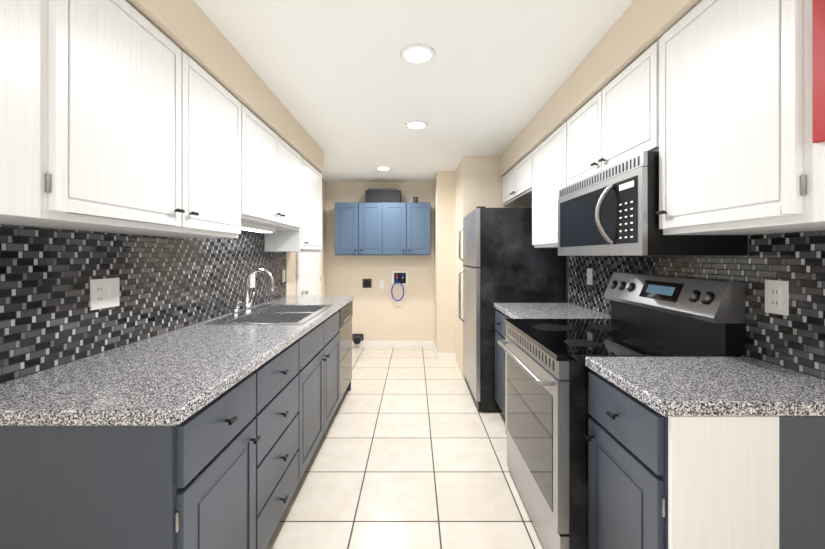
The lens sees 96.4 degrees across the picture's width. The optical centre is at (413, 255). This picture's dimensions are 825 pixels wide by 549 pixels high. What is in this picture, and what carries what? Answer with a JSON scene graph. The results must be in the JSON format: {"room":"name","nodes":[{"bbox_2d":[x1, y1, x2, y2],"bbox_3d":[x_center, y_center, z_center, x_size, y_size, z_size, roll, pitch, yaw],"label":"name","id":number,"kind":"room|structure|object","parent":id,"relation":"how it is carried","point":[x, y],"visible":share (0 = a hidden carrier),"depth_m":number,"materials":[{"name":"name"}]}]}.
{"room":"kitchen","nodes":[
{"label":"kitchen","id":0,"kind":"room"},
{"bbox_2d":[0,179,325,295],"bbox_3d":[-1.315,0.120,1.745,0.120,2.360,7.290,0,0,0],"label":"wall","id":1,"kind":"structure","parent":0,"point":[290,273],"depth_m":3.88,"materials":[{"name":"beige paint"}]},
{"bbox_2d":[0,0,63,228],"bbox_3d":[-1.087,-0.441,0.853,0.314,0.808,0.205,0,0,0],"label":"upper cabinet","id":2,"kind":"object","parent":1,"relation":"attached to","point":[31,31],"depth_m":0.92,"materials":[{"name":"white wood"}]},
{"bbox_2d":[0,225,285,383],"bbox_3d":[-1.249,0.087,2.175,0.008,0.596,2.850,0,0,0],"label":"backsplash","id":3,"kind":"structure","parent":1,"relation":"attached to","point":[49,318],"depth_m":1.50,"materials":[{"name":"tile"}]},
{"bbox_2d":[90,278,118,309],"bbox_3d":[-1.240,0.150,1.485,0.010,0.118,0.135,0,0,0],"label":"outlet","id":4,"kind":"object","parent":3,"relation":"attached to","point":[104,293],"visible":1,"depth_m":1.48,"materials":[{"name":"white plastic"}]},
{"bbox_2d":[250,273,254,287],"bbox_3d":[-1.240,0.185,2.840,0.008,0.118,0.078,0,0,0],"label":"electrical outlet","id":5,"kind":"object","parent":3,"relation":"attached to","point":[252,281],"visible":0.92,"depth_m":2.83,"materials":[{"name":"white plastic"}]},
{"bbox_2d":[282,270,284,281],"bbox_3d":[-1.240,0.190,3.520,0.010,0.118,0.078,0,0,0],"label":"electrical outlet","id":6,"kind":"object","parent":3,"relation":"attached to","point":[283,275],"visible":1,"depth_m":3.50,"materials":[{"name":"white plastic"}]},
{"bbox_2d":[64,0,247,237],"bbox_3d":[-1.087,-0.441,1.475,0.314,0.808,1.040,0,0,0],"label":"upper cabinet","id":7,"kind":"object","parent":1,"relation":"attached to","point":[122,116],"depth_m":1.27,"materials":[{"name":"white wood"}]},
{"bbox_2d":[0,268,353,425],"bbox_3d":[-0.919,0.328,2.257,0.668,0.490,2.685,0,0,0],"label":"countertop","id":8,"kind":"structure","parent":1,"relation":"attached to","point":[176,377],"depth_m":1.23,"materials":[{"name":"stone"}]},
{"bbox_2d":[232,268,274,316],"bbox_3d":[-1.050,0.231,2.442,0.212,0.296,0.258,0,0,0],"label":"faucet","id":9,"kind":"object","parent":8,"relation":"on","point":[247,312],"depth_m":2.49,"materials":[{"name":"silver metal"}]},
{"bbox_2d":[204,304,333,356],"bbox_3d":[-0.901,0.476,2.480,0.547,0.194,0.824,0,0,0],"label":"sink","id":10,"kind":"object","parent":8,"relation":"in","point":[266,314],"depth_m":2.46,"materials":[{"name":"silver metal"}]},
{"bbox_2d":[248,109,303,251],"bbox_3d":[-1.087,-0.441,2.534,0.314,0.808,1.077,0,0,0],"label":"upper cabinet","id":11,"kind":"object","parent":1,"relation":"attached to","point":[275,169],"depth_m":2.51,"materials":[{"name":"white wood"}]},
{"bbox_2d":[241,221,275,232],"bbox_3d":[-1.105,-0.194,2.475,0.120,0.037,0.650,0,0,0],"label":"under-cabinet light","id":12,"kind":"object","parent":11,"relation":"attached to","point":[247,226],"visible":0.48,"depth_m":2.48,"materials":[{"name":"white plastic"}]},
{"bbox_2d":[296,250,321,295],"bbox_3d":[-1.208,0.252,4.430,0.090,2.097,1.010,0,0,0],"label":"door","id":13,"kind":"structure","parent":1,"relation":"in","point":[308,273],"depth_m":4.34,"materials":[{"name":"white wood"}]},
{"bbox_2d":[304,159,321,251],"bbox_3d":[-1.087,-0.441,3.411,0.314,0.808,0.678,0,0,0],"label":"upper cabinet","id":14,"kind":"object","parent":1,"relation":"attached to","point":[312,177],"depth_m":3.38,"materials":[{"name":"white wood"}]},
{"bbox_2d":[126,0,323,172],"bbox_3d":[-1.085,-0.953,0.925,0.339,0.213,5.650,0,0,0],"label":"soffit","id":15,"kind":"structure","parent":0,"point":[191,30],"depth_m":1.78,"materials":[{"name":"beige paint"}]},
{"bbox_2d":[326,182,433,340],"bbox_3d":[0.018,0.120,5.330,2.545,2.360,0.120,0,0,0],"label":"wall","id":16,"kind":"structure","parent":0,"point":[381,314],"depth_m":5.27,"materials":[{"name":"beige paint"}]},
{"bbox_2d":[352,334,363,343],"bbox_3d":[-0.800,1.190,5.222,0.160,0.160,0.092,0,0,0],"label":"air vent","id":17,"kind":"object","parent":16,"relation":"in","point":[357,338],"visible":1,"depth_m":5.26,"materials":[{"name":"grey plastic"}]},
{"bbox_2d":[335,203,382,254],"bbox_3d":[-0.748,-0.365,5.109,0.645,0.710,0.318,0,0,0],"label":"upper cabinet","id":18,"kind":"object","parent":16,"relation":"attached to","point":[382,228],"depth_m":4.95,"materials":[{"name":"blue wood"}]},
{"bbox_2d":[365,189,417,202],"bbox_3d":[-0.304,-0.820,5.120,0.717,0.200,0.246,0,0,0],"label":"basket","id":19,"kind":"object","parent":18,"relation":"on","point":[382,195],"visible":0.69,"depth_m":5.00,"materials":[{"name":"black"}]},
{"bbox_2d":[362,279,371,287],"bbox_3d":[-0.670,0.390,5.259,0.130,0.130,0.018,0,0,0],"label":"outlet","id":20,"kind":"object","parent":16,"relation":"attached to","point":[366,283],"depth_m":5.26,"materials":[{"name":"black plastic"}]},
{"bbox_2d":[379,281,383,288],"bbox_3d":[-0.462,0.410,5.265,0.075,0.120,0.006,0,0,0],"label":"outlet","id":21,"kind":"object","parent":16,"relation":"attached to","point":[381,283],"depth_m":5.26,"materials":[{"name":"white plastic"}]},
{"bbox_2d":[352,341,432,346],"bbox_3d":[-0.483,1.255,5.258,1.541,0.090,0.019,0,0,0],"label":"baseboard","id":22,"kind":"structure","parent":16,"relation":"attached to","point":[363,343],"depth_m":5.25,"materials":[{"name":"white wood"}]},
{"bbox_2d":[391,271,407,300],"bbox_3d":[-0.204,0.424,5.236,0.238,0.428,0.064,0,0,0],"label":"washer outlet box","id":23,"kind":"object","parent":16,"relation":"attached to","point":[399,277],"visible":1,"depth_m":5.26,"materials":[{"name":"white plastic"}]},
{"bbox_2d":[383,203,429,254],"bbox_3d":[-0.102,-0.365,5.109,0.645,0.710,0.318,0,0,0],"label":"upper cabinet","id":24,"kind":"object","parent":16,"relation":"attached to","point":[406,226],"depth_m":4.95,"materials":[{"name":"blue wood"}]},
{"bbox_2d":[266,347,543,548],"bbox_3d":[0.000,1.330,1.785,3.000,0.060,7.370,0,0,0],"label":"floor","id":25,"kind":"structure","parent":0,"point":[410,452],"depth_m":2.22,"materials":[{"name":"tile"}]},
{"bbox_2d":[0,364,263,548],"bbox_3d":[-0.925,0.862,1.166,0.660,0.876,0.462,0,0,0],"label":"base cabinet","id":26,"kind":"object","parent":25,"relation":"on","point":[226,469],"depth_m":0.93,"materials":[{"name":"wood"}]},
{"bbox_2d":[264,335,303,548],"bbox_3d":[-0.925,0.862,1.653,0.660,0.876,0.513,0,0,0],"label":"base cabinet","id":27,"kind":"object","parent":25,"relation":"on","point":[284,372],"depth_m":1.67,"materials":[{"name":"wood"}]},
{"bbox_2d":[304,311,339,471],"bbox_3d":[-0.925,0.862,2.434,0.660,0.876,1.049,0,0,0],"label":"base cabinet","id":28,"kind":"object","parent":25,"relation":"on","point":[321,343],"depth_m":2.35,"materials":[{"name":"wood"}]},
{"bbox_2d":[338,301,352,400],"bbox_3d":[-0.919,0.864,3.259,0.663,0.872,0.595,0,0,0],"label":"dishwasher","id":29,"kind":"object","parent":25,"relation":"on","point":[346,315],"visible":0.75,"depth_m":3.22,"materials":[{"name":"silver metal"}]},
{"bbox_2d":[346,381,350,390],"bbox_3d":[-0.931,0.863,3.570,0.643,0.874,0.020,0,0,0],"label":"cabinet end panel","id":30,"kind":"object","parent":25,"relation":"on","point":[348,388],"visible":0.12,"depth_m":3.56,"materials":[{"name":"wood"}]},
{"bbox_2d":[495,310,510,415],"bbox_3d":[0.963,0.863,2.647,0.652,0.875,0.787,0,0,0],"label":"base cabinet","id":31,"kind":"object","parent":25,"relation":"on","point":[500,327],"visible":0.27,"depth_m":2.85,"materials":[{"name":"wood"}]},
{"bbox_2d":[494,303,610,318],"bbox_3d":[0.972,0.405,2.648,0.633,0.039,0.793,0,0,0],"label":"countertop","id":32,"kind":"structure","parent":31,"relation":"on","point":[542,311],"depth_m":2.56,"materials":[{"name":"stone"}]},
{"bbox_2d":[459,206,565,411],"bbox_3d":[0.860,0.444,3.458,0.801,1.712,0.805,0,0,0],"label":"refrigerator","id":33,"kind":"object","parent":25,"relation":"on","point":[504,260],"visible":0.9,"depth_m":3.06,"materials":[{"name":"black metal"}]},
{"bbox_2d":[497,272,745,548],"bbox_3d":[0.886,0.700,1.835,0.784,1.200,0.828,0,0,0],"label":"stove","id":34,"kind":"object","parent":25,"relation":"on","point":[547,414],"visible":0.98,"depth_m":1.58,"materials":[{"name":"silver metal"}]},
{"bbox_2d":[584,371,824,548],"bbox_3d":[0.963,0.863,1.196,0.652,0.875,0.442,0,0,0],"label":"base cabinet","id":35,"kind":"object","parent":25,"relation":"on","point":[656,480],"visible":0.9,"depth_m":0.97,"materials":[{"name":"wood"}]},
{"bbox_2d":[585,357,824,415],"bbox_3d":[0.972,0.405,1.194,0.633,0.039,0.448,0,0,0],"label":"countertop","id":36,"kind":"structure","parent":35,"relation":"on","point":[706,386],"depth_m":1.11,"materials":[{"name":"stone"}]},
{"bbox_2d":[193,0,634,181],"bbox_3d":[0.000,-1.090,1.785,3.000,0.060,7.370,0,0,0],"label":"ceiling","id":37,"kind":"structure","parent":0,"point":[351,89],"depth_m":2.08,"materials":[{"name":"white paint"}]},
{"bbox_2d":[376,166,390,169],"bbox_3d":[-0.370,-1.056,4.450,0.190,0.006,0.190,0,0,0],"label":"recessed light","id":38,"kind":"object","parent":37,"relation":"in","point":[383,168],"visible":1,"depth_m":4.44,"materials":[{"name":"white"}]},
{"bbox_2d":[405,121,427,128],"bbox_3d":[0.020,-1.056,2.980,0.190,0.006,0.190,0,0,0],"label":"recessed light","id":39,"kind":"object","parent":37,"relation":"in","point":[416,124],"visible":1,"depth_m":2.96,"materials":[{"name":"white"}]},
{"bbox_2d":[400,44,435,63],"bbox_3d":[0.020,-1.056,1.940,0.190,0.006,0.190,0,0,0],"label":"recessed light","id":40,"kind":"object","parent":37,"relation":"in","point":[417,54],"visible":1,"depth_m":1.93,"materials":[{"name":"white"}]},
{"bbox_2d":[434,156,531,377],"bbox_3d":[0.789,0.120,4.595,0.999,2.359,1.349,0,0,0],"label":"wall","id":41,"kind":"structure","parent":0,"point":[467,186],"depth_m":4.61,"materials":[{"name":"beige paint"}]},
{"bbox_2d":[433,341,437,359],"bbox_3d":[0.283,1.255,4.917,0.019,0.090,0.646,0,0,0],"label":"baseboard","id":42,"kind":"structure","parent":41,"relation":"attached to","point":[436,354],"depth_m":4.70,"materials":[{"name":"white wood"}]},
{"bbox_2d":[438,353,455,359],"bbox_3d":[0.464,1.255,4.601,0.313,0.090,0.014,0,0,0],"label":"baseboard","id":43,"kind":"structure","parent":41,"relation":"attached to","point":[445,356],"depth_m":4.59,"materials":[{"name":"white wood"}]},
{"bbox_2d":[500,0,701,175],"bbox_3d":[1.102,-0.953,1.008,0.374,0.213,5.816,0,0,0],"label":"soffit","id":44,"kind":"structure","parent":0,"point":[637,30],"depth_m":1.80,"materials":[{"name":"beige paint"}]},
{"bbox_2d":[566,230,824,356],"bbox_3d":[1.350,0.120,1.745,0.120,2.360,7.290,0,0,0],"label":"wall","id":45,"kind":"structure","parent":0,"point":[567,278],"depth_m":3.08,"materials":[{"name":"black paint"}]},
{"bbox_2d":[502,154,529,205],"bbox_3d":[1.105,-0.455,3.418,0.348,0.782,0.997,0,0,0],"label":"upper cabinet","id":46,"kind":"object","parent":45,"relation":"attached to","point":[516,183],"depth_m":3.38,"materials":[{"name":"white wood"}]},
{"bbox_2d":[530,125,561,247],"bbox_3d":[1.105,-0.455,2.586,0.348,0.782,0.667,0,0,0],"label":"upper cabinet","id":47,"kind":"object","parent":45,"relation":"attached to","point":[546,159],"depth_m":2.59,"materials":[{"name":"white wood"}]},
{"bbox_2d":[562,93,597,187],"bbox_3d":[1.105,-0.455,2.041,0.348,0.782,0.422,0,0,0],"label":"upper cabinet","id":48,"kind":"object","parent":45,"relation":"attached to","point":[580,131],"depth_m":2.06,"materials":[{"name":"white wood"}]},
{"bbox_2d":[598,47,649,171],"bbox_3d":[1.105,-0.455,1.620,0.348,0.782,0.420,0,0,0],"label":"upper cabinet","id":49,"kind":"object","parent":45,"relation":"attached to","point":[624,103],"depth_m":1.62,"materials":[{"name":"white wood"}]},
{"bbox_2d":[558,151,746,255],"bbox_3d":[1.044,-0.202,1.830,0.468,0.400,0.832,0,0,0],"label":"microwave","id":50,"kind":"object","parent":49,"relation":"attached to","point":[611,210],"visible":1,"depth_m":1.53,"materials":[{"name":"silver metal"}]},
{"bbox_2d":[569,231,824,378],"bbox_3d":[1.284,0.153,1.897,0.008,0.463,2.295,0,0,0],"label":"backsplash","id":51,"kind":"structure","parent":45,"relation":"attached to","point":[794,340],"depth_m":1.34,"materials":[{"name":"tile"}]},
{"bbox_2d":[587,268,592,284],"bbox_3d":[1.275,0.150,2.680,0.008,0.118,0.074,0,0,0],"label":"electrical outlet","id":52,"kind":"object","parent":51,"relation":"attached to","point":[589,276],"visible":1,"depth_m":2.67,"materials":[{"name":"white plastic"}]},
{"bbox_2d":[765,280,788,315],"bbox_3d":[1.275,0.145,1.300,0.008,0.118,0.080,0,0,0],"label":"electrical outlet","id":53,"kind":"object","parent":51,"relation":"attached to","point":[776,296],"visible":1,"depth_m":1.29,"materials":[{"name":"white plastic"}]},
{"bbox_2d":[650,0,824,234],"bbox_3d":[1.105,-0.455,1.080,0.348,0.782,0.660,0,0,0],"label":"upper cabinet","id":54,"kind":"object","parent":45,"relation":"attached to","point":[710,101],"depth_m":1.07,"materials":[{"name":"white wood"}]},
{"bbox_2d":[812,0,824,142],"bbox_3d":[0.943,-0.537,0.811,0.014,0.545,0.113,0,0,0],"label":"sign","id":55,"kind":"object","parent":54,"relation":"attached to","point":[818,71],"visible":1,"depth_m":0.85,"materials":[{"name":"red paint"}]}
]}

